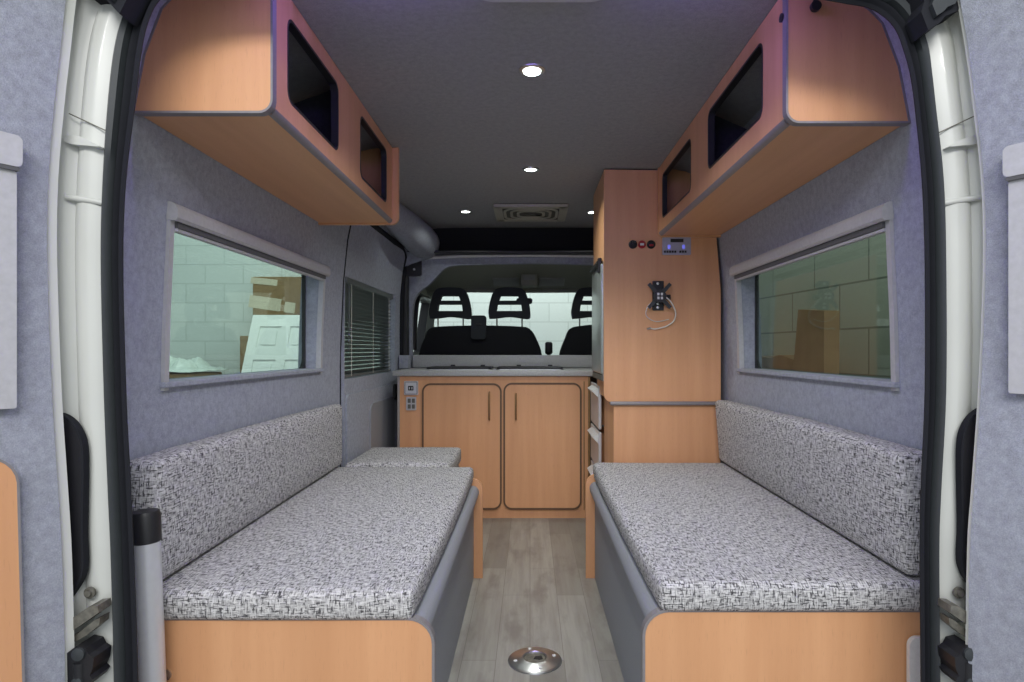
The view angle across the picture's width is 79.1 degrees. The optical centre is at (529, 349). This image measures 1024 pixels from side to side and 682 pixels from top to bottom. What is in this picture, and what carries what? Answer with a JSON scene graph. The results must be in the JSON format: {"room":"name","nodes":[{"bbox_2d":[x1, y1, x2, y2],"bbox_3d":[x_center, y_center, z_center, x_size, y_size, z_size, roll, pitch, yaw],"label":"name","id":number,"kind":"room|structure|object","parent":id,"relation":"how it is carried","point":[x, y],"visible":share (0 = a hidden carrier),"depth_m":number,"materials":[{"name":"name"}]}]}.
{"room":"vehicle interior","nodes":[
{"label":"vehicle interior","id":0,"kind":"room"},
{"bbox_2d":[123,0,349,466],"bbox_3d":[-0.892,0.115,2.150,0.235,1.850,1.700,0,0,0],"label":"wall","id":1,"kind":"structure","parent":0,"point":[162,168],"depth_m":1.69,"materials":[{"name":"grey fabric"}]},
{"bbox_2d":[160,201,330,390],"bbox_3d":[-0.933,-0.138,2.119,0.115,0.555,1.257,0,0,0],"label":"window","id":2,"kind":"structure","parent":1,"relation":"in","point":[181,220],"depth_m":1.84,"materials":[{"name":"grey plastic"}]},
{"bbox_2d":[134,0,398,224],"bbox_3d":[-0.718,-0.686,1.994,0.336,0.322,1.233,0,0,0],"label":"upper cabinet","id":3,"kind":"object","parent":1,"relation":"attached to","point":[214,74],"visible":1,"depth_m":1.49,"materials":[{"name":"brown wood"}]},
{"bbox_2d":[340,225,350,466],"bbox_3d":[-0.889,0.159,3.004,0.075,1.661,0.011,0,0,0],"label":"seal","id":4,"kind":"object","parent":1,"relation":"attached to","point":[350,225],"visible":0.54,"depth_m":3.00,"materials":[{"name":"black rubber"}]},
{"bbox_2d":[345,277,392,377],"bbox_3d":[-0.908,-0.111,3.540,0.035,0.494,1.030,0,0,0],"label":"blind","id":5,"kind":"object","parent":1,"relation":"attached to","point":[366,304],"visible":0.93,"depth_m":3.44,"materials":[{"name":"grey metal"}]},
{"bbox_2d":[341,225,406,466],"bbox_3d":[-0.903,0.158,3.579,0.161,1.665,1.142,0,0,0],"label":"door","id":6,"kind":"structure","parent":1,"relation":"in","point":[369,401],"depth_m":3.49,"materials":[{"name":"grey fabric"}]},
{"bbox_2d":[370,225,406,354],"bbox_3d":[-0.856,0.147,3.608,0.063,1.687,1.177,0,0,0],"label":"seal","id":7,"kind":"object","parent":1,"relation":"attached to","point":[377,228],"visible":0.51,"depth_m":4.16,"materials":[{"name":"black rubber"}]},
{"bbox_2d":[170,233,591,373],"bbox_3d":[-1.900,-0.470,7.375,10.200,4.220,0.150,0,0,0],"label":"wall","id":8,"kind":"structure","parent":0,"point":[212,287],"depth_m":7.30,"materials":[{"name":"white brick"}]},
{"bbox_2d":[378,225,404,247],"bbox_3d":[-0.859,-0.745,3.640,0.167,0.130,1.280,0,0,0],"label":"wall","id":9,"kind":"structure","parent":0,"point":[383,227],"depth_m":3.67,"materials":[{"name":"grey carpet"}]},
{"bbox_2d":[384,203,439,258],"bbox_3d":[-0.744,-0.730,3.640,0.210,0.230,1.288,0,0,2],"label":"trim","id":10,"kind":"structure","parent":9,"relation":"attached to","point":[411,231],"depth_m":3.77,"materials":[{"name":"grey plastic"}]},
{"bbox_2d":[405,250,425,265],"bbox_3d":[-0.777,-0.619,4.190,0.195,0.128,0.060,0,0,0],"label":"trim","id":11,"kind":"structure","parent":9,"relation":"attached to","point":[411,259],"depth_m":4.16,"materials":[{"name":"grey carpet"}]},
{"bbox_2d":[407,250,592,255],"bbox_3d":[0.000,-0.661,4.235,1.720,0.018,0.150,0,0,0],"label":"trim","id":12,"kind":"structure","parent":9,"relation":"attached to","point":[437,252],"depth_m":4.16,"materials":[{"name":"black plastic"}]},
{"bbox_2d":[413,289,434,354],"bbox_3d":[-0.910,0.270,5.130,0.200,1.700,1.600,0,0,0],"label":"pillar","id":13,"kind":"structure","parent":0,"point":[425,323],"depth_m":5.28,"materials":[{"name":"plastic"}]},
{"bbox_2d":[428,288,580,292],"bbox_3d":[0.000,-0.504,5.208,1.727,0.040,0.136,0,0,0],"label":"trim","id":14,"kind":"structure","parent":13,"relation":"attached to","point":[480,290],"depth_m":5.23,"materials":[{"name":"plastic"}]},
{"bbox_2d":[409,228,603,464],"bbox_3d":[0.000,0.085,4.305,1.820,1.870,0.050,0,0,0],"label":"wall","id":15,"kind":"structure","parent":0,"point":[449,238],"depth_m":4.31,"materials":[{"name":"black fabric"}]},
{"bbox_2d":[403,276,408,354],"bbox_3d":[-0.905,0.170,4.230,0.150,1.700,0.080,0,0,0],"label":"trim","id":16,"kind":"structure","parent":15,"relation":"attached to","point":[406,299],"depth_m":4.19,"materials":[{"name":"plastic"}]},
{"bbox_2d":[406,261,421,276],"bbox_3d":[-0.800,-0.557,4.201,0.130,0.115,0.038,0,0,0],"label":"bracket","id":17,"kind":"object","parent":15,"relation":"attached to","point":[413,270],"visible":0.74,"depth_m":4.19,"materials":[{"name":"black plastic"}]},
{"bbox_2d":[413,355,591,367],"bbox_3d":[0.040,0.077,4.252,1.680,0.085,0.053,0,0,0],"label":"backsplash","id":18,"kind":"structure","parent":15,"relation":"attached to","point":[419,361],"depth_m":4.22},
{"bbox_2d":[430,255,592,258],"bbox_3d":[0.000,-0.642,4.269,1.601,0.041,0.024,0,0,0],"label":"trim","id":19,"kind":"structure","parent":15,"relation":"attached to","point":[442,256],"depth_m":4.26,"materials":[{"name":"white plastic"}]},
{"bbox_2d":[426,264,592,295],"bbox_3d":[0.000,-0.568,4.815,1.860,0.262,0.970,0,0,0],"label":"ceiling","id":20,"kind":"structure","parent":0,"point":[476,276],"depth_m":4.90,"materials":[{"name":"grey fabric"}]},
{"bbox_2d":[493,278,518,285],"bbox_3d":[-0.195,-0.555,5.058,0.210,0.056,0.155,0,0,0],"label":"sun visor","id":21,"kind":"object","parent":20,"relation":"attached to","point":[496,281],"visible":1,"depth_m":5.03,"materials":[{"name":"plastic"}]},
{"bbox_2d":[521,274,537,287],"bbox_3d":[-0.005,-0.568,4.977,0.130,0.115,0.206,0,0,0],"label":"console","id":22,"kind":"object","parent":20,"relation":"attached to","point":[527,280],"visible":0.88,"depth_m":4.88,"materials":[{"name":"plastic"}]},
{"bbox_2d":[539,278,564,285],"bbox_3d":[0.177,-0.555,5.058,0.205,0.056,0.155,0,0,0],"label":"sun visor","id":23,"kind":"object","parent":20,"relation":"attached to","point":[542,281],"visible":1,"depth_m":5.03,"materials":[{"name":"plastic"}]},
{"bbox_2d":[57,0,982,681],"bbox_3d":[-0.012,0.032,1.259,1.949,1.976,0.212,0,0,0],"label":"door frame","id":24,"kind":"structure","parent":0,"point":[95,26],"depth_m":1.22,"materials":[{"name":"white paint"}]},
{"bbox_2d":[0,0,75,681],"bbox_3d":[-1.066,0.130,0.860,0.107,1.808,0.772,0,0,30],"label":"door","id":25,"kind":"structure","parent":24,"relation":"in","point":[37,608],"depth_m":1.12,"materials":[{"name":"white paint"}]},
{"bbox_2d":[63,413,88,596],"bbox_3d":[-0.891,0.332,1.197,0.070,0.420,0.016,0,0,0],"label":"access cover","id":26,"kind":"object","parent":24,"relation":"attached to","point":[76,441],"visible":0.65,"depth_m":1.19,"materials":[{"name":"black plastic"}]},
{"bbox_2d":[73,587,111,641],"bbox_3d":[-0.851,0.511,1.189,0.072,0.103,0.037,0,0,0],"label":"hinge","id":27,"kind":"object","parent":24,"relation":"attached to","point":[98,607],"visible":0.96,"depth_m":1.18,"materials":[{"name":"metal"}]},
{"bbox_2d":[95,0,149,27],"bbox_3d":[-0.794,-0.686,1.190,0.127,0.104,0.062,0,0,0],"label":"door hinge","id":28,"kind":"object","parent":24,"relation":"attached to","point":[132,11],"visible":1,"depth_m":1.20,"materials":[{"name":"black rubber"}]},
{"bbox_2d":[100,0,946,681],"bbox_3d":[-0.012,0.104,1.231,1.659,1.831,0.048,0,0,0],"label":"seal","id":29,"kind":"object","parent":24,"relation":"attached to","point":[124,75],"visible":0.99,"depth_m":1.22,"materials":[{"name":"black rubber"}]},
{"bbox_2d":[905,0,958,42],"bbox_3d":[0.770,-0.671,1.190,0.094,0.135,0.062,0,0,0],"label":"door hinge","id":30,"kind":"object","parent":24,"relation":"attached to","point":[925,15],"visible":1,"depth_m":1.17,"materials":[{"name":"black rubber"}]},
{"bbox_2d":[937,587,965,636],"bbox_3d":[0.829,0.511,1.189,0.072,0.103,0.037,0,0,0],"label":"hinge","id":31,"kind":"object","parent":24,"relation":"attached to","point":[950,607],"visible":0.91,"depth_m":1.18,"materials":[{"name":"metal"}]},
{"bbox_2d":[955,408,976,582],"bbox_3d":[0.866,0.319,1.197,0.078,0.418,0.016,0,0,0],"label":"access cover","id":32,"kind":"object","parent":24,"relation":"attached to","point":[965,439],"visible":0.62,"depth_m":1.19,"materials":[{"name":"black plastic"}]},
{"bbox_2d":[957,0,1023,681],"bbox_3d":[1.023,0.130,0.860,0.146,1.808,0.782,0,0,-32],"label":"door","id":33,"kind":"structure","parent":24,"relation":"in","point":[992,30],"depth_m":1.13,"materials":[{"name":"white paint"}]},
{"bbox_2d":[289,0,777,228],"bbox_3d":[0.000,-0.871,2.820,1.752,0.122,3.040,0,0,0],"label":"ceiling","id":34,"kind":"structure","parent":0,"point":[622,82],"depth_m":1.99,"materials":[{"name":"grey fabric"}]},
{"bbox_2d":[459,210,471,212],"bbox_3d":[-0.395,-0.848,3.800,0.080,0.007,0.080,0,0,0],"label":"recessed light","id":35,"kind":"object","parent":34,"relation":"in","point":[460,211],"visible":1,"depth_m":3.79,"materials":[{"name":"silver metal"}]},
{"bbox_2d":[522,167,538,171],"bbox_3d":[0.003,-0.850,2.920,0.080,0.007,0.080,0,0,0],"label":"recessed light","id":36,"kind":"object","parent":34,"relation":"in","point":[525,169],"visible":1,"depth_m":2.91,"materials":[{"name":"silver metal"}]},
{"bbox_2d":[493,204,568,221],"bbox_3d":[0.005,-0.838,3.810,0.440,0.020,0.420,0,0,0],"label":"ceiling vent","id":37,"kind":"object","parent":34,"relation":"in","point":[503,212],"visible":1,"depth_m":3.77,"materials":[{"name":"beige plastic"}]},
{"bbox_2d":[519,64,544,75],"bbox_3d":[0.006,-0.851,1.885,0.080,0.007,0.080,0,0,0],"label":"recessed light","id":38,"kind":"object","parent":34,"relation":"in","point":[531,69],"visible":1,"depth_m":1.88,"materials":[{"name":"silver metal"}]},
{"bbox_2d":[484,0,598,1],"bbox_3d":[0.028,-0.840,1.405,0.345,0.013,0.160,0,0,0],"label":"roof hatch","id":39,"kind":"object","parent":34,"relation":"attached to","point":[484,0],"visible":1,"depth_m":1.48,"materials":[{"name":"grey plastic"}]},
{"bbox_2d":[448,518,623,681],"bbox_3d":[0.000,1.045,3.030,1.860,0.050,3.740,0,0,0],"label":"floor","id":40,"kind":"structure","parent":0,"point":[534,589],"depth_m":2.45,"materials":[{"name":"grey wood"}]},
{"bbox_2d":[132,508,166,681],"bbox_3d":[-0.810,0.681,1.325,0.085,0.677,0.059,0,0,0],"label":"tube","id":41,"kind":"object","parent":40,"relation":"on","point":[147,524],"visible":0.91,"depth_m":1.30,"materials":[{"name":"metal"}]},
{"bbox_2d":[164,478,482,681],"bbox_3d":[-0.567,0.800,2.086,0.709,0.450,1.411,0,0,0],"label":"bench","id":42,"kind":"object","parent":40,"relation":"on","point":[421,647],"visible":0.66,"depth_m":1.39,"materials":[{"name":"brown wood"}]},
{"bbox_2d":[163,467,473,619],"bbox_3d":[-0.581,0.564,2.106,0.661,0.078,1.482,0,0,0],"label":"seat cushion","id":43,"kind":"object","parent":42,"relation":"on","point":[355,543],"visible":0.9,"depth_m":1.61,"materials":[{"name":"grey fabric"}]},
{"bbox_2d":[130,404,341,578],"bbox_3d":[-0.876,0.384,2.117,0.094,0.287,1.477,0,0,0],"label":"cushion","id":44,"kind":"object","parent":43,"relation":"on","point":[205,491],"visible":0.88,"depth_m":1.72,"materials":[{"name":"grey fabric"}]},
{"bbox_2d":[397,376,589,517],"bbox_3d":[-0.220,0.590,3.948,1.171,0.860,0.464,0,0,0],"label":"base cabinet","id":45,"kind":"object","parent":40,"relation":"on","point":[526,439],"visible":0.83,"depth_m":3.75,"materials":[{"name":"brown wood"}]},
{"bbox_2d":[404,381,417,394],"bbox_3d":[-0.720,0.230,3.758,0.084,0.084,0.017,0,0,0],"label":"power socket","id":46,"kind":"object","parent":45,"relation":"attached to","point":[410,387],"visible":1,"depth_m":3.75,"materials":[{"name":"plastic"}]},
{"bbox_2d":[406,397,415,409],"bbox_3d":[-0.720,0.325,3.759,0.060,0.080,0.015,0,0,0],"label":"switch plate","id":47,"kind":"object","parent":45,"relation":"attached to","point":[410,401],"visible":1,"depth_m":3.75,"materials":[{"name":"grey plastic"}]},
{"bbox_2d":[393,368,592,375],"bbox_3d":[0.035,0.141,3.987,1.730,0.034,0.495,0,0,0],"label":"countertop","id":48,"kind":"structure","parent":45,"relation":"on","point":[410,371],"depth_m":3.74,"materials":[{"name":"grey laminate"}]},
{"bbox_2d":[399,355,410,368],"bbox_3d":[-0.837,0.079,4.143,0.063,0.088,0.085,0,0,0],"label":"block","id":49,"kind":"object","parent":48,"relation":"on","point":[404,360],"visible":1,"depth_m":4.10,"materials":[{"name":"grey carpet"}]},
{"bbox_2d":[425,365,494,369],"bbox_3d":[-0.445,0.111,4.010,0.420,0.026,0.320,0,0,0],"label":"sink","id":50,"kind":"object","parent":48,"relation":"in","point":[452,367],"visible":1,"depth_m":3.86,"materials":[{"name":"silver metal"}]},
{"bbox_2d":[496,365,563,369],"bbox_3d":[0.000,0.111,4.010,0.430,0.026,0.320,0,0,0],"label":"cooktop","id":51,"kind":"object","parent":48,"relation":"in","point":[518,367],"visible":1,"depth_m":3.86,"materials":[{"name":"silver metal"}]},
{"bbox_2d":[508,647,561,674],"bbox_3d":[0.016,1.013,2.035,0.178,0.013,0.178,0,0,0],"label":"socket","id":52,"kind":"object","parent":40,"relation":"on","point":[529,660],"visible":1,"depth_m":2.02,"materials":[{"name":"silver metal"}]},
{"bbox_2d":[593,170,720,462],"bbox_3d":[0.620,0.088,3.114,0.547,1.864,0.533,0,0,0],"label":"tall cabinet","id":53,"kind":"object","parent":40,"relation":"on","point":[660,389],"depth_m":2.90,"materials":[{"name":"brown wood"}]},
{"bbox_2d":[587,460,594,474],"bbox_3d":[0.466,0.787,3.485,0.268,0.265,0.430,0,0,0],"label":"drawer","id":54,"kind":"object","parent":53,"relation":"attached to","point":[590,468],"visible":0.16,"depth_m":3.55,"materials":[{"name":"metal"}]},
{"bbox_2d":[587,423,603,462],"bbox_3d":[0.466,0.537,3.485,0.268,0.205,0.430,0,0,0],"label":"drawer","id":55,"kind":"object","parent":53,"relation":"attached to","point":[597,436],"visible":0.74,"depth_m":3.39,"materials":[{"name":"metal"}]},
{"bbox_2d":[588,382,603,429],"bbox_3d":[0.466,0.305,3.485,0.268,0.230,0.430,0,0,0],"label":"drawer","id":56,"kind":"object","parent":53,"relation":"attached to","point":[597,400],"visible":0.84,"depth_m":3.38,"materials":[{"name":"metal"}]},
{"bbox_2d":[590,258,603,381],"bbox_3d":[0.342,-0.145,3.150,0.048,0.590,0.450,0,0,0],"label":"fridge","id":57,"kind":"object","parent":53,"relation":"in","point":[597,269],"visible":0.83,"depth_m":3.04,"materials":[{"name":"silver metal"}]},
{"bbox_2d":[629,240,636,248],"bbox_3d":[0.481,-0.493,2.891,0.040,0.040,0.022,0,0,0],"label":"socket","id":58,"kind":"object","parent":53,"relation":"attached to","point":[632,244],"visible":1,"depth_m":2.89,"materials":[{"name":"black plastic"}]},
{"bbox_2d":[638,241,645,248],"bbox_3d":[0.523,-0.493,2.895,0.037,0.037,0.014,0,0,0],"label":"socket","id":59,"kind":"object","parent":53,"relation":"attached to","point":[641,244],"visible":1,"depth_m":2.89,"materials":[{"name":"red plastic"}]},
{"bbox_2d":[647,240,654,248],"bbox_3d":[0.566,-0.493,2.896,0.040,0.040,0.012,0,0,0],"label":"socket","id":60,"kind":"object","parent":53,"relation":"attached to","point":[650,244],"visible":1,"depth_m":2.89,"materials":[{"name":"black plastic"}]},
{"bbox_2d":[645,306,668,321],"bbox_3d":[0.591,-0.180,2.889,0.113,0.099,0.025,0,0,-11],"label":"cable","id":61,"kind":"object","parent":53,"relation":"hanging from","point":[647,306],"visible":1,"depth_m":2.89,"materials":[{"name":"white plastic"}]},
{"bbox_2d":[647,297,675,329],"bbox_3d":[0.610,-0.169,2.875,0.135,0.152,0.042,0,0,12],"label":"cable","id":62,"kind":"object","parent":53,"relation":"attached to","point":[649,328],"visible":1,"depth_m":2.88,"materials":[{"name":"white plastic"}]},
{"bbox_2d":[586,474,919,681],"bbox_3d":[0.586,0.791,2.079,0.671,0.468,1.423,0,0,0],"label":"bench","id":63,"kind":"object","parent":40,"relation":"on","point":[651,643],"depth_m":1.38,"materials":[{"name":"brown wood"}]},
{"bbox_2d":[593,463,919,610],"bbox_3d":[0.597,0.545,2.106,0.632,0.078,1.480,0,0,0],"label":"seat cushion","id":64,"kind":"object","parent":63,"relation":"on","point":[700,536],"visible":0.88,"depth_m":1.60,"materials":[{"name":"grey fabric"}]},
{"bbox_2d":[715,400,921,574],"bbox_3d":[0.872,0.365,2.117,0.099,0.287,1.477,0,0,0],"label":"cushion","id":65,"kind":"object","parent":64,"relation":"on","point":[865,488],"visible":0.94,"depth_m":1.69,"materials":[{"name":"grey fabric"}]},
{"bbox_3d":[-0.615,0.813,3.112,0.470,0.414,0.455,0,0,0],"label":"box","id":66,"kind":"object","parent":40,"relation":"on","visible":0},
{"bbox_2d":[345,447,460,466],"bbox_3d":[-0.616,0.562,3.118,0.500,0.086,0.498,0,0,0],"label":"cushion","id":67,"kind":"object","parent":66,"relation":"on","point":[376,456],"visible":0.62,"depth_m":3.02,"materials":[{"name":"grey fabric"}]},
{"bbox_2d":[717,10,924,462],"bbox_3d":[0.892,0.115,2.790,0.235,1.850,2.980,0,0,0],"label":"wall","id":68,"kind":"structure","parent":0,"point":[888,169],"depth_m":1.74,"materials":[{"name":"grey fabric"}]},
{"bbox_2d":[657,0,910,237],"bbox_3d":[0.740,-0.686,2.168,0.291,0.322,1.456,0,0,0],"label":"upper cabinet","id":69,"kind":"object","parent":68,"relation":"attached to","point":[833,85],"visible":0.99,"depth_m":1.56,"materials":[{"name":"brown wood"}]},
{"bbox_2d":[779,13,783,22],"bbox_3d":[0.593,-0.783,1.462,0.008,0.020,0.020,0,0,0],"label":"latch","id":70,"kind":"object","parent":69,"relation":"attached to","point":[781,17],"visible":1,"depth_m":1.46,"materials":[{"name":"black plastic"}]},
{"bbox_2d":[810,0,821,11],"bbox_3d":[0.658,-0.811,1.431,0.024,0.062,0.020,0,0,0],"label":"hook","id":71,"kind":"object","parent":69,"relation":"attached to","point":[815,6],"visible":1,"depth_m":1.42,"materials":[{"name":"black plastic"}]},
{"bbox_2d":[729,201,899,390],"bbox_3d":[0.934,-0.138,2.119,0.117,0.555,1.257,0,0,0],"label":"window","id":72,"kind":"structure","parent":68,"relation":"in","point":[878,220],"depth_m":1.84,"materials":[{"name":"grey plastic"}]},
{"bbox_3d":[0.000,1.070,5.165,1.860,0.100,1.630,0,0,0],"label":"floor","id":73,"kind":"structure","parent":0,"visible":0},
{"bbox_2d":[419,325,541,354],"bbox_3d":[-0.375,0.418,4.881,0.952,1.203,0.578,0,0,0],"label":"seat","id":74,"kind":"object","parent":73,"relation":"on","point":[441,340],"visible":0.3,"depth_m":4.60,"materials":[{"name":"black fabric"}]},
{"bbox_2d":[429,287,471,326],"bbox_3d":[-0.599,-0.315,4.685,0.317,0.311,0.070,0,0,0],"label":"headrest cover","id":75,"kind":"object","parent":74,"relation":"on","point":[434,313],"visible":0.9,"depth_m":4.65,"materials":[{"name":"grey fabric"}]},
{"bbox_2d":[471,315,485,338],"bbox_3d":[-0.380,-0.168,4.597,0.110,0.175,0.066,0,0,0],"label":"guide","id":76,"kind":"object","parent":74,"relation":"attached to","point":[478,322],"visible":1,"depth_m":4.57,"materials":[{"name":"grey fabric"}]},
{"bbox_2d":[488,287,530,326],"bbox_3d":[-0.154,-0.315,4.685,0.317,0.311,0.070,0,0,0],"label":"headrest cover","id":77,"kind":"object","parent":74,"relation":"on","point":[498,293],"visible":0.9,"depth_m":4.65,"materials":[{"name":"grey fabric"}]},
{"bbox_2d":[545,342,552,354],"bbox_3d":[0.150,0.478,5.012,0.060,1.085,0.163,0,0,0],"label":"lever","id":78,"kind":"object","parent":73,"relation":"on","point":[548,345],"visible":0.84,"depth_m":4.93,"materials":[{"name":"black plastic"}]},
{"bbox_2d":[559,325,591,354],"bbox_3d":[0.470,0.416,4.881,0.542,1.208,0.578,0,0,0],"label":"seat","id":79,"kind":"object","parent":73,"relation":"on","point":[578,339],"visible":0.15,"depth_m":4.60,"materials":[{"name":"black fabric"}]},
{"bbox_2d":[571,287,591,325],"bbox_3d":[0.471,-0.315,4.685,0.317,0.311,0.070,0,0,0],"label":"headrest cover","id":80,"kind":"object","parent":79,"relation":"on","point":[576,313],"visible":0.41,"depth_m":4.65,"materials":[{"name":"black fabric"}]},
{"label":"outside","id":81,"kind":"structure","parent":0,"visible":0},
{"bbox_3d":[-1.900,1.690,1.750,10.200,0.100,11.500,0,0,0],"label":"floor","id":82,"kind":"structure","parent":81,"visible":0},
{"bbox_2d":[169,356,228,378],"bbox_3d":[-3.890,0.840,6.550,1.025,1.599,0.805,0,0,0],"label":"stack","id":83,"kind":"object","parent":82,"relation":"on","point":[178,367],"visible":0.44,"depth_m":6.34,"materials":[{"name":"white cardboard"}]},
{"bbox_2d":[240,336,248,372],"bbox_3d":[-3.220,0.740,7.155,0.140,1.800,0.250,0,0,0],"label":"carton","id":84,"kind":"object","parent":82,"relation":"on","point":[243,339],"visible":0.13,"depth_m":7.03,"materials":[{"name":"brown cardboard"}]},
{"bbox_2d":[241,315,299,372],"bbox_3d":[-2.690,0.622,6.463,0.780,2.024,0.927,0,0,0],"label":"panelled door","id":85,"kind":"structure","parent":82,"relation":"on","point":[273,340],"depth_m":6.76,"materials":[{"name":"white paint"}]},
{"bbox_2d":[248,277,300,314],"bbox_3d":[-2.764,0.405,7.148,0.848,2.470,0.264,0,0,0],"label":"carton","id":86,"kind":"object","parent":82,"relation":"on","point":[271,295],"visible":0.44,"depth_m":7.02,"materials":[{"name":"brown cardboard"}]},
{"bbox_2d":[762,355,793,370],"bbox_3d":[1.448,0.834,3.507,0.148,1.612,0.907,0,0,-6],"label":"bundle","id":87,"kind":"object","parent":82,"relation":"on","point":[779,362],"visible":0.04,"depth_m":3.49,"materials":[{"name":"brown cardboard"}]},
{"bbox_2d":[793,309,838,373],"bbox_3d":[1.355,0.720,3.095,0.070,1.840,0.521,0,0,-6],"label":"cardboard box","id":88,"kind":"object","parent":82,"relation":"on","point":[817,331],"visible":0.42,"depth_m":2.89,"materials":[{"name":"beige cardboard"}]},
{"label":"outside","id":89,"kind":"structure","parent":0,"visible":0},
{"bbox_2d":[759,233,890,378],"bbox_3d":[1.631,-0.470,3.175,0.119,4.220,8.414,0,0,-6],"label":"wall","id":90,"kind":"structure","parent":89,"point":[851,280],"depth_m":3.12,"materials":[{"name":"white brick"}]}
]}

